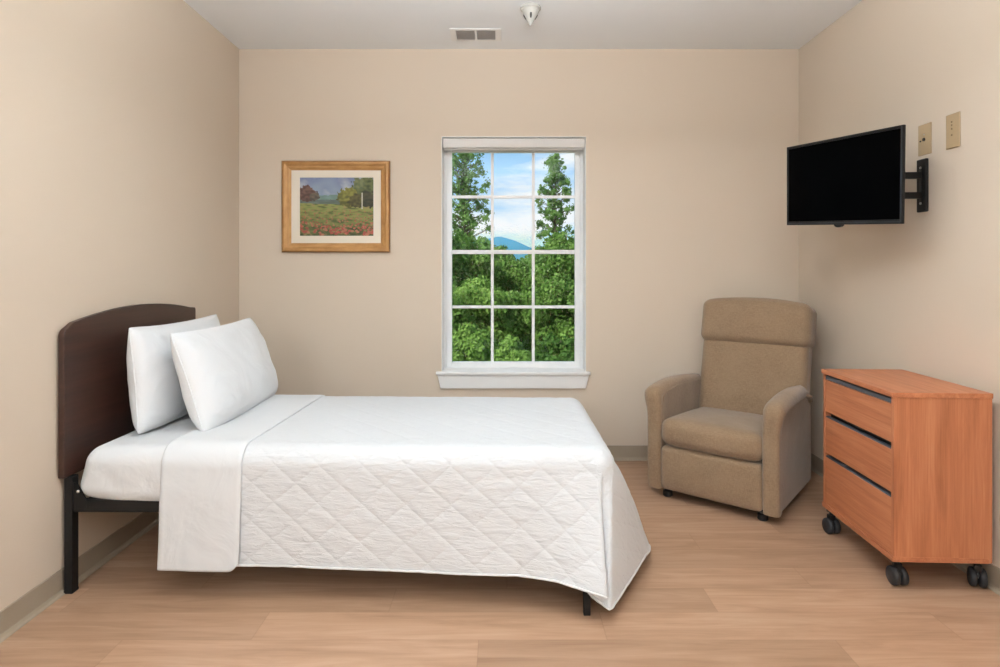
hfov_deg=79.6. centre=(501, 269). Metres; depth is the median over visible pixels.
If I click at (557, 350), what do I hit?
round bush
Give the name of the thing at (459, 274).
leafy tree
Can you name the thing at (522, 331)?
leafy tree
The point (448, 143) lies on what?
roller blind
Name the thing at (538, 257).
leafy tree
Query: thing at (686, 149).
wall
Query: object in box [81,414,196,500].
mattress
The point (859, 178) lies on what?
television
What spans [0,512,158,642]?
baseboard
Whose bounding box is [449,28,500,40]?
ceiling vent
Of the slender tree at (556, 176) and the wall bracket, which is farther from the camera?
the slender tree at (556, 176)
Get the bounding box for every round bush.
[452,322,496,360]
[489,334,531,360]
[535,332,573,360]
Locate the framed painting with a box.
[282,161,389,251]
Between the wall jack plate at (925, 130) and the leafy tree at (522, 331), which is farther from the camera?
the leafy tree at (522, 331)
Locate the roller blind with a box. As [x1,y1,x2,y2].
[443,138,584,149]
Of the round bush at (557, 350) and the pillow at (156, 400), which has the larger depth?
the round bush at (557, 350)
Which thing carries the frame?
on the floor
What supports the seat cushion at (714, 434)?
on the recliner armchair
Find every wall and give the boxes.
[0,0,238,610]
[239,49,798,445]
[799,0,999,567]
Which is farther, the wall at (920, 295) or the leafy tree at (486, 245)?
the leafy tree at (486, 245)
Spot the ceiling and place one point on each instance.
(248, 24)
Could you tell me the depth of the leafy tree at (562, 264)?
30.32 m
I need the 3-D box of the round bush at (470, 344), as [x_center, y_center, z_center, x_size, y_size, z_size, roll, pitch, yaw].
[-0.838,3.380,15.040,1.385,4.177,1.488,0,0,16]
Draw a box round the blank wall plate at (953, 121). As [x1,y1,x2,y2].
[946,111,960,149]
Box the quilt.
[236,396,650,610]
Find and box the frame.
[58,304,590,615]
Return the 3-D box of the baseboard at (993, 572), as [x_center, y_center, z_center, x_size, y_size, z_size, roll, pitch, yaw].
[1.922,1.218,1.050,0.018,0.097,5.901,0,0,1]
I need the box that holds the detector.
[520,3,540,25]
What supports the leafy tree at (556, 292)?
on the ground
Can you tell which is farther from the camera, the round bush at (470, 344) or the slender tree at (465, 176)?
the slender tree at (465, 176)
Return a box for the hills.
[481,237,541,260]
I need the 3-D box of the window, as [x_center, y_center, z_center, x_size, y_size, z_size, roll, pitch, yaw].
[0.074,-0.052,4.075,1.025,1.677,0.220,0,0,0]
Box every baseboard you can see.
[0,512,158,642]
[607,446,647,460]
[811,453,999,595]
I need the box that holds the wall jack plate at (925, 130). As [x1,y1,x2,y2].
[918,122,931,156]
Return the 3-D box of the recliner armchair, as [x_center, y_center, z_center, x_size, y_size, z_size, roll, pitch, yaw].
[1.349,0.718,3.476,0.748,1.098,0.896,0,0,40]
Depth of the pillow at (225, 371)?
2.68 m
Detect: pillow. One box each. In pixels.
[126,314,219,433]
[170,318,277,430]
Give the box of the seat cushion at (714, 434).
[662,407,762,461]
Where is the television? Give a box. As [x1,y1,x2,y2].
[787,125,905,226]
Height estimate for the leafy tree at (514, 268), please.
6.324 m
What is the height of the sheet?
0.527 m
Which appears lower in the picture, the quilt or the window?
the quilt
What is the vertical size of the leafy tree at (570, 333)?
5.231 m
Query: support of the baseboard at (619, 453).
attached to the wall at (686, 149)
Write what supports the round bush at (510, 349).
on the ground
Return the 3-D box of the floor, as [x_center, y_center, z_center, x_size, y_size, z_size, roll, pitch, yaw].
[0.114,1.317,0.880,4.733,0.100,6.560,0,0,0]
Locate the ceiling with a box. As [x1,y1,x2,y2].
[183,0,861,48]
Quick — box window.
[436,136,590,388]
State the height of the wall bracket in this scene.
0.253 m
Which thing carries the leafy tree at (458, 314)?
on the ground
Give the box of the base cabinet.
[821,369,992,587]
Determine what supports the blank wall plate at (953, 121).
attached to the wall at (920, 295)
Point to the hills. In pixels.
(511, 244)
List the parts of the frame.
leg, rail, headboard, leg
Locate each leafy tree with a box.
[452,229,477,293]
[452,274,515,349]
[452,294,478,335]
[454,235,508,292]
[475,236,514,261]
[495,255,535,292]
[497,288,538,353]
[516,231,573,316]
[519,245,550,268]
[521,273,573,351]
[557,290,573,341]
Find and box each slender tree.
[452,153,494,242]
[535,153,573,246]
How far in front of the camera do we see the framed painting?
3.99 m
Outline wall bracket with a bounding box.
[905,158,928,212]
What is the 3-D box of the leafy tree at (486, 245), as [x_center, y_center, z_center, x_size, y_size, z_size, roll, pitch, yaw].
[-0.938,1.591,40.194,3.843,7.757,3.628,0,0,0]
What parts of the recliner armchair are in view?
armrest, panel, footrest panel, backrest, armrest, panel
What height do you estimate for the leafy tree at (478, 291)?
5.324 m
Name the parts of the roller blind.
rail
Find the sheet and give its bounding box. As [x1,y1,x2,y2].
[157,394,324,571]
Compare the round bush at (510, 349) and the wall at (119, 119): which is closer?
the wall at (119, 119)
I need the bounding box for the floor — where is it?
[0,461,999,666]
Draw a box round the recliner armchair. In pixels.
[645,297,816,520]
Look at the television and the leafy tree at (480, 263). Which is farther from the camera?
the leafy tree at (480, 263)
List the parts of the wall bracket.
arm, arm, wall plate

